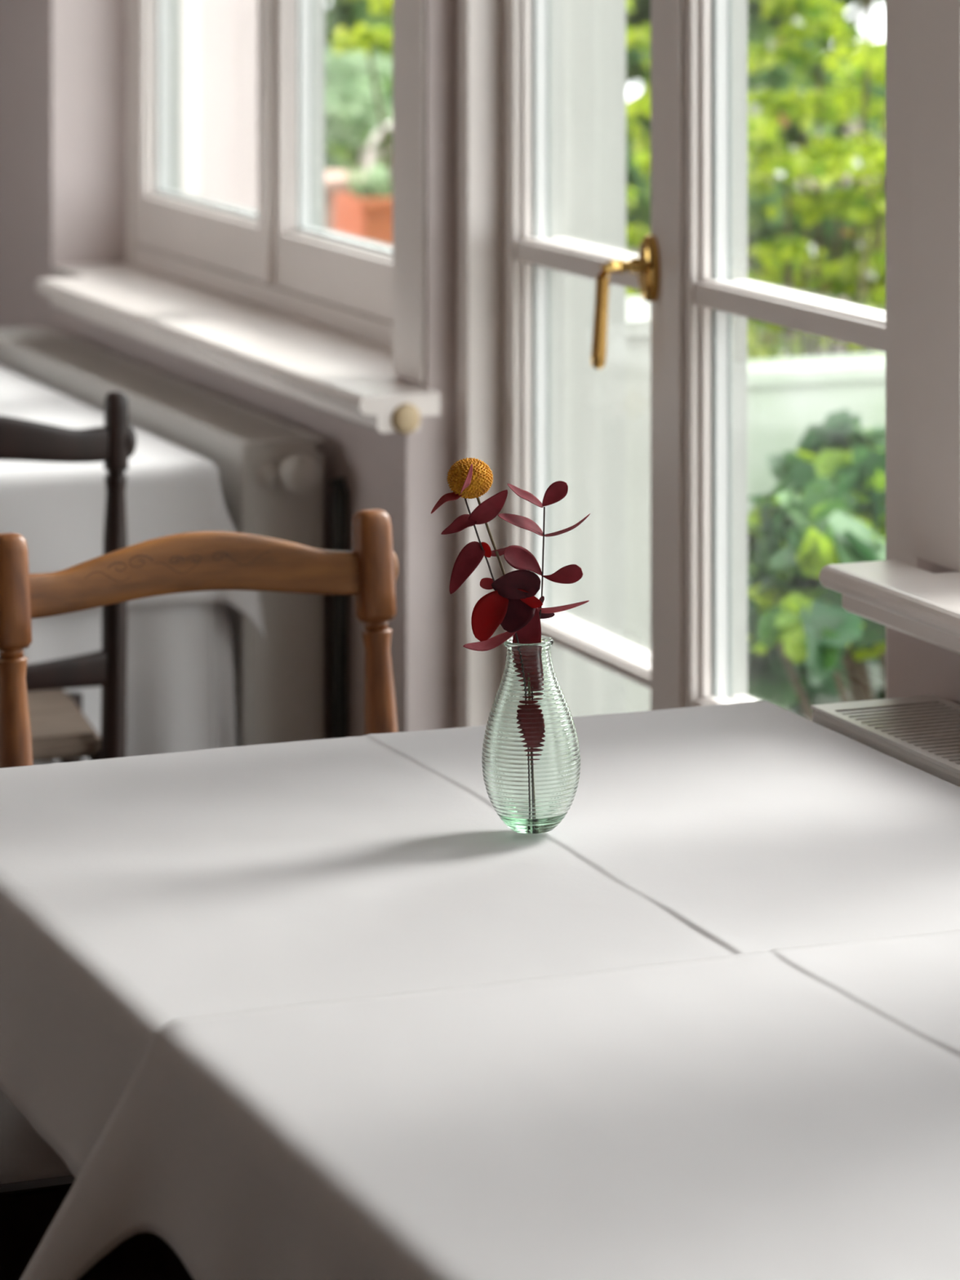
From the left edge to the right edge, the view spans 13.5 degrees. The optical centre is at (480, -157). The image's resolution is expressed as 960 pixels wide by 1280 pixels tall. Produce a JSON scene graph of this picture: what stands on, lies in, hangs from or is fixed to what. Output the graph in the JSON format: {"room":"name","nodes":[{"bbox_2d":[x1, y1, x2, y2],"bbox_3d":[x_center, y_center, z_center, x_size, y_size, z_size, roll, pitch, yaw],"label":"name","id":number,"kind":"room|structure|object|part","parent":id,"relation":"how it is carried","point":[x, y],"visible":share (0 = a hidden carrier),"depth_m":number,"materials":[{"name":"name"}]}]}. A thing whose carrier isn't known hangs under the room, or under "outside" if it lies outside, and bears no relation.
{"room":"restaurant dining room","nodes":[
{"label":"restaurant dining room","id":0,"kind":"room"},
{"bbox_2d":[227,0,257,211],"bbox_3d":[-0.458,0.285,7.281,0.070,2.670,0.250,0,0,-22],"label":"wall","id":1,"kind":"structure","parent":0,"point":[242,15],"depth_m":7.16,"materials":[{"name":"paint"}]},
{"bbox_2d":[0,0,959,738],"bbox_3d":[0.678,0.275,3.938,0.320,2.650,11.200,0,0,-22],"label":"wall","id":2,"kind":"structure","parent":0,"point":[63,62],"depth_m":6.00,"materials":[{"name":"paint"}]},
{"bbox_2d":[0,326,324,746],"bbox_3d":[-0.528,1.155,6.277,0.120,0.650,1.480,0,0,-22],"label":"radiator","id":3,"kind":"object","parent":2,"relation":"attached to","point":[271,471],"visible":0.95,"depth_m":5.66,"materials":[{"name":"white metal"}]},
{"bbox_2d":[0,326,324,446],"bbox_3d":[-0.539,0.833,6.303,0.120,0.006,1.425,0,0,-22],"label":"grille","id":4,"kind":"object","parent":3,"relation":"attached to","point":[202,418],"depth_m":6.18,"materials":[{"name":"white metal"}]},
{"bbox_3d":[-0.273,1.147,5.644,0.096,0.627,0.004,0,0,-22],"label":"panel","id":5,"kind":"part","parent":3,"relation":"part of","materials":[{"name":"white metal"}]},
{"bbox_3d":[-0.489,1.165,6.323,0.012,0.630,1.425,0,0,-22],"label":"panel","id":6,"kind":"part","parent":3,"relation":"part of","materials":[{"name":"white metal"}]},
{"bbox_3d":[-0.250,0.872,5.620,0.052,0.052,0.053,0,0,-22],"label":"valve knob","id":7,"kind":"part","parent":3,"relation":"part of","materials":[{"name":"white ceramic"}]},
{"bbox_2d":[35,0,626,715],"bbox_3d":[-0.300,0.275,6.252,0.407,2.650,1.778,0,0,-22],"label":"window","id":8,"kind":"structure","parent":2,"relation":"in","point":[272,298],"depth_m":6.33,"materials":[{"name":"white paint"}]},
{"bbox_3d":[-0.452,-0.013,6.723,0.026,1.411,0.726,0,0,-22],"label":"sash frame","id":9,"kind":"part","parent":8,"relation":"part of","materials":[{"name":"white paint"}]},
{"bbox_3d":[-0.384,0.754,6.222,0.229,0.049,1.770,0,0,-22],"label":"sill","id":10,"kind":"part","parent":8,"relation":"part of","materials":[{"name":"white paint"}]},
{"bbox_3d":[-0.260,-0.010,6.363,0.127,1.480,1.602,0,0,-22],"label":"frame","id":11,"kind":"part","parent":8,"relation":"part of","materials":[{"name":"white paint"}]},
{"bbox_3d":[-0.164,-0.013,6.008,0.026,1.411,0.808,0,0,-22],"label":"sash frame","id":12,"kind":"part","parent":8,"relation":"part of","materials":[{"name":"white paint"}]},
{"bbox_2d":[329,477,347,737],"bbox_3d":[-0.196,1.239,5.639,0.022,0.720,0.030,0,0,-22],"label":"pipe","id":13,"kind":"object","parent":2,"relation":"attached to","point":[340,494],"visible":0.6,"depth_m":5.63,"materials":[{"name":"metal"}]},
{"bbox_2d":[392,0,425,383],"bbox_3d":[-0.097,-0.043,5.505,0.006,1.535,0.112,0,0,-22],"label":"trim","id":14,"kind":"structure","parent":2,"relation":"attached to","point":[408,15],"depth_m":5.49,"materials":[{"name":"white paint"}]},
{"bbox_2d":[456,0,917,727],"bbox_3d":[0.299,0.425,4.853,0.219,2.350,1.378,0,0,-22],"label":"door","id":15,"kind":"structure","parent":2,"relation":"in","point":[534,278],"depth_m":4.98,"materials":[{"name":"white paint"}]},
{"bbox_3d":[0.352,0.425,4.874,0.105,2.350,1.378,0,0,-22],"label":"door frame","id":16,"kind":"part","parent":15,"relation":"part of","materials":[{"name":"white wood"}]},
{"bbox_3d":[0.143,0.443,5.194,0.026,2.295,0.536,0,0,-22],"label":"frame","id":17,"kind":"part","parent":15,"relation":"part of","materials":[{"name":"white paint"}]},
{"bbox_3d":[0.154,0.576,4.967,0.035,0.133,0.024,0,0,-22],"label":"lever","id":18,"kind":"part","parent":15,"relation":"part of","materials":[{"name":"gold metal"}]},
{"bbox_3d":[0.206,0.521,4.983,0.014,0.082,0.038,0,0,-22],"label":"plate","id":19,"kind":"part","parent":15,"relation":"part of","materials":[{"name":"gold metal"}]},
{"bbox_3d":[0.366,0.443,4.640,0.026,2.295,0.651,0,0,-22],"label":"frame","id":20,"kind":"part","parent":15,"relation":"part of","materials":[{"name":"white paint"}]},
{"bbox_2d":[811,694,959,786],"bbox_3d":[0.682,1.163,3.280,0.135,0.635,1.575,0,0,-22],"label":"radiator","id":21,"kind":"object","parent":2,"relation":"attached to","point":[922,732],"visible":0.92,"depth_m":3.90,"materials":[{"name":"white metal"}]},
{"bbox_2d":[818,560,959,654],"bbox_3d":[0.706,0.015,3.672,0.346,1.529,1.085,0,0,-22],"label":"window sill","id":22,"kind":"structure","parent":2,"relation":"in","point":[910,600],"depth_m":4.00,"materials":[{"name":"white paint"}]},
{"bbox_2d":[912,0,959,572],"bbox_3d":[0.465,-0.040,4.117,0.008,1.540,0.101,0,0,-22],"label":"trim","id":23,"kind":"structure","parent":2,"relation":"attached to","point":[935,23],"depth_m":4.12,"materials":[{"name":"white paint"}]},
{"bbox_2d":[626,295,650,712],"bbox_3d":[0.226,1.137,5.729,0.180,0.965,0.290,0,0,-22],"label":"wall pier","id":24,"kind":"object","parent":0,"point":[637,310],"visible":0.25,"depth_m":5.59,"materials":[{"name":"white paint"}]},
{"bbox_3d":[-1.437,1.650,3.087,4.840,0.100,11.200,0,0,-22],"label":"floor","id":25,"kind":"structure","parent":0,"visible":0},
{"bbox_2d":[0,391,136,762],"bbox_3d":[-0.705,1.149,5.238,0.489,0.902,0.353,0,0,-22],"label":"dining chair","id":26,"kind":"object","parent":25,"relation":"on","point":[60,730],"visible":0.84,"depth_m":5.16,"materials":[{"name":"black wood"}]},
{"bbox_3d":[-0.646,0.749,5.091,0.400,0.072,0.036,0,0,-22],"label":"crest rail","id":27,"kind":"part","parent":26,"relation":"part of","materials":[{"name":"brown wood"}]},
{"bbox_3d":[-0.715,1.153,5.263,0.458,0.030,0.300,0,0,-22],"label":"seat","id":28,"kind":"part","parent":26,"relation":"part of","materials":[{"name":"brown wood"}]},
{"bbox_3d":[-0.650,1.049,5.101,0.400,0.048,0.029,0,0,-22],"label":"rail","id":29,"kind":"part","parent":26,"relation":"part of","materials":[{"name":"brown wood"}]},
{"bbox_3d":[-0.550,1.373,5.469,0.029,0.455,0.029,0,0,-22],"label":"leg","id":30,"kind":"part","parent":26,"relation":"part of","materials":[{"name":"brown wood"}]},
{"bbox_3d":[-0.708,1.185,5.246,0.485,0.026,0.321,0,0,-22],"label":"seat rail","id":31,"kind":"part","parent":26,"relation":"part of","materials":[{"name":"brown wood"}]},
{"bbox_3d":[-0.466,1.149,5.179,0.033,0.902,0.044,0,0,-22],"label":"post","id":32,"kind":"part","parent":26,"relation":"part of","materials":[{"name":"brown wood"}]},
{"bbox_2d":[0,1174,193,1279],"bbox_3d":[0.251,1.228,2.918,0.875,0.744,2.026,0,0,-22],"label":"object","id":33,"kind":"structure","parent":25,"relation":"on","point":[28,1208],"depth_m":3.55,"materials":[{"name":"brown wood"}]},
{"bbox_2d":[0,1090,72,1183],"bbox_3d":[0.073,1.054,3.362,0.879,0.400,1.183,0,0,-22],"label":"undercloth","id":34,"kind":"object","parent":33,"relation":"on","point":[24,1155],"visible":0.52,"depth_m":3.79,"materials":[{"name":"white fabric"}]},
{"bbox_2d":[0,700,959,1177],"bbox_3d":[0.026,0.934,3.445,0.952,0.173,0.971,0,0,-22],"label":"tablecloth","id":35,"kind":"object","parent":34,"relation":"on","point":[140,894],"visible":0.9,"depth_m":3.35,"materials":[{"name":"white fabric"}]},
{"bbox_2d":[481,635,580,834],"bbox_3d":[0.044,0.763,3.480,0.085,0.164,0.085,0,0,21],"label":"bud vase","id":36,"kind":"object","parent":35,"relation":"on","point":[531,757],"visible":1,"depth_m":3.45,"materials":[{"name":"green glass"}]},
{"bbox_2d":[446,457,505,575],"bbox_3d":[0.007,0.683,3.489,0.073,0.313,0.041,0,0,-22],"label":"flower","id":37,"kind":"object","parent":36,"relation":"in","point":[482,479],"visible":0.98,"depth_m":3.47,"materials":[{"name":"yellow plant"}]},
{"bbox_3d":[0.022,0.698,3.483,0.053,0.283,0.003,0,0,-1],"label":"stem","id":38,"kind":"part","parent":37,"relation":"part of","materials":[{"name":"green plant"}]},
{"bbox_2d":[431,463,542,651],"bbox_3d":[0.006,0.683,3.470,0.097,0.313,0.040,0,0,-4],"label":"eucalyptus sprig","id":39,"kind":"object","parent":36,"relation":"in","point":[513,604],"visible":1,"depth_m":3.47,"materials":[{"name":"red plant"}]},
{"bbox_3d":[0.014,0.697,3.476,0.059,0.285,0.006,0,0,4],"label":"stem","id":40,"kind":"part","parent":39,"relation":"part of","materials":[{"name":"brown plant"}]},
{"bbox_2d":[497,480,590,644],"bbox_3d":[0.055,0.692,3.480,0.080,0.296,0.031,0,0,-1],"label":"eucalyptus sprig","id":41,"kind":"object","parent":36,"relation":"in","point":[519,557],"visible":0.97,"depth_m":3.47,"materials":[{"name":"red plant"}]},
{"bbox_3d":[0.050,0.704,3.482,0.012,0.271,0.004,0,0,17],"label":"stem","id":42,"kind":"part","parent":41,"relation":"part of","materials":[{"name":"brown plant"}]},
{"bbox_2d":[20,928,959,1279],"bbox_3d":[0.359,0.951,2.496,1.043,0.219,1.209,0,0,-22],"label":"tablecloth","id":43,"kind":"object","parent":33,"relation":"on","point":[788,1113],"visible":1,"depth_m":2.73,"materials":[{"name":"white fabric"}]},
{"bbox_2d":[0,509,398,768],"bbox_3d":[-0.232,1.153,4.073,0.491,0.893,0.414,0,0,-22],"label":"dining chair","id":44,"kind":"object","parent":25,"relation":"on","point":[194,561],"visible":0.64,"depth_m":4.25,"materials":[{"name":"brown wood"}]},
{"bbox_3d":[-0.474,1.153,4.142,0.041,0.893,0.096,0,0,-22],"label":"post","id":45,"kind":"part","parent":44,"relation":"part of","materials":[{"name":"brown wood"}]},
{"bbox_3d":[-0.301,0.758,4.246,0.398,0.072,0.042,0,0,-22],"label":"crest rail","id":46,"kind":"part","parent":44,"relation":"part of","materials":[{"name":"brown wood"}]},
{"bbox_3d":[-0.104,1.153,4.291,0.041,0.893,0.096,0,0,-22],"label":"post","id":47,"kind":"part","parent":44,"relation":"part of","materials":[{"name":"brown wood"}]},
{"bbox_3d":[-0.983,1.228,6.043,0.781,0.744,1.245,0,0,-22],"label":"dining table","id":48,"kind":"object","parent":25,"relation":"on","visible":0},
{"bbox_2d":[23,600,235,765],"bbox_3d":[-0.962,1.142,6.040,0.829,0.576,1.361,0,0,-22],"label":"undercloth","id":49,"kind":"object","parent":48,"relation":"on","point":[180,697],"visible":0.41,"depth_m":5.56,"materials":[{"name":"white fabric"}]},
{"bbox_2d":[0,366,265,638],"bbox_3d":[-0.969,0.970,6.033,0.906,0.243,1.382,0,0,-22],"label":"tablecloth","id":50,"kind":"object","parent":49,"relation":"on","point":[59,508],"visible":0.65,"depth_m":5.56,"materials":[{"name":"white fabric"}]},
{"label":"outside","id":51,"kind":"structure","parent":0,"visible":0},
{"bbox_2d":[358,122,882,356],"bbox_3d":[5.097,1.770,11.756,13.760,0.100,30.000,0,0,-22],"label":"ground","id":52,"kind":"structure","parent":51,"point":[376,156],"depth_m":20.83,"materials":[{"name":"soil"}]},
{"bbox_2d":[324,170,363,231],"bbox_3d":[-0.580,1.250,9.469,0.640,0.940,0.260,0,0,-22],"label":"wall","id":53,"kind":"structure","parent":52,"relation":"on","point":[334,183],"depth_m":9.45,"materials":[{"name":"paint"}]},
{"bbox_2d":[324,47,392,172],"bbox_3d":[-0.589,0.666,11.069,1.124,2.116,0.970,0,0,-22],"label":"tree","id":54,"kind":"object","parent":52,"relation":"on","point":[351,112],"visible":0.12,"depth_m":10.99,"materials":[{"name":"plant"}]},
{"bbox_2d":[361,3,392,187],"bbox_3d":[-0.047,0.628,9.253,0.460,2.187,0.403,0,0,-22],"label":"tree","id":55,"kind":"object","parent":52,"relation":"on","point":[383,20],"visible":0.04,"depth_m":9.21,"materials":[{"name":"green plant"}]},
{"bbox_2d":[365,120,392,173],"bbox_3d":[-0.174,1.163,8.943,0.166,1.113,0.016,0,0,-22],"label":"hoop","id":56,"kind":"object","parent":52,"relation":"on","point":[377,135],"visible":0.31,"depth_m":8.91,"materials":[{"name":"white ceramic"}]},
{"bbox_2d":[329,0,641,296],"bbox_3d":[0.040,0.736,7.826,0.603,1.974,0.677,0,0,-22],"label":"shrub","id":57,"kind":"object","parent":52,"relation":"on","point":[362,37],"visible":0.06,"depth_m":7.92,"materials":[{"name":"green plant"}]},
{"bbox_2d":[324,0,885,359],"bbox_3d":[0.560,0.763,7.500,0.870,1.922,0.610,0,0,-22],"label":"foliage","id":58,"kind":"object","parent":52,"relation":"on","point":[849,277],"visible":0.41,"depth_m":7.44,"materials":[{"name":"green plant"}]},
{"bbox_2d":[747,408,885,721],"bbox_3d":[0.674,1.302,6.135,0.809,0.842,0.594,0,0,-22],"label":"leaf plant","id":59,"kind":"object","parent":52,"relation":"on","point":[827,506],"visible":0.49,"depth_m":5.98,"materials":[{"name":"green plant"}]},
{"bbox_2d":[747,511,885,719],"bbox_3d":[0.546,1.374,6.635,0.872,0.703,0.493,0,0,-22],"label":"leaf plant","id":60,"kind":"object","parent":52,"relation":"on","point":[769,680],"visible":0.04,"depth_m":6.41,"materials":[{"name":"green plant"}]},
{"bbox_2d":[747,352,885,705],"bbox_3d":[1.093,1.305,7.189,1.820,0.830,0.140,0,0,-22],"label":"wall","id":61,"kind":"structure","parent":52,"relation":"on","point":[786,396],"depth_m":6.91,"materials":[{"name":"white paint"}]},
{"bbox_3d":[-0.122,1.293,8.414,0.460,0.854,0.260,0,0,-22],"label":"stone pedestal","id":62,"kind":"object","parent":52,"relation":"on","visible":0},
{"bbox_2d":[333,163,392,246],"bbox_3d":[-0.093,0.764,8.421,0.396,0.202,0.189,0,0,-22],"label":"potted plant","id":63,"kind":"object","parent":62,"relation":"on","point":[366,212],"visible":0.21,"depth_m":8.32,"materials":[{"name":"ceramic"}]}
]}

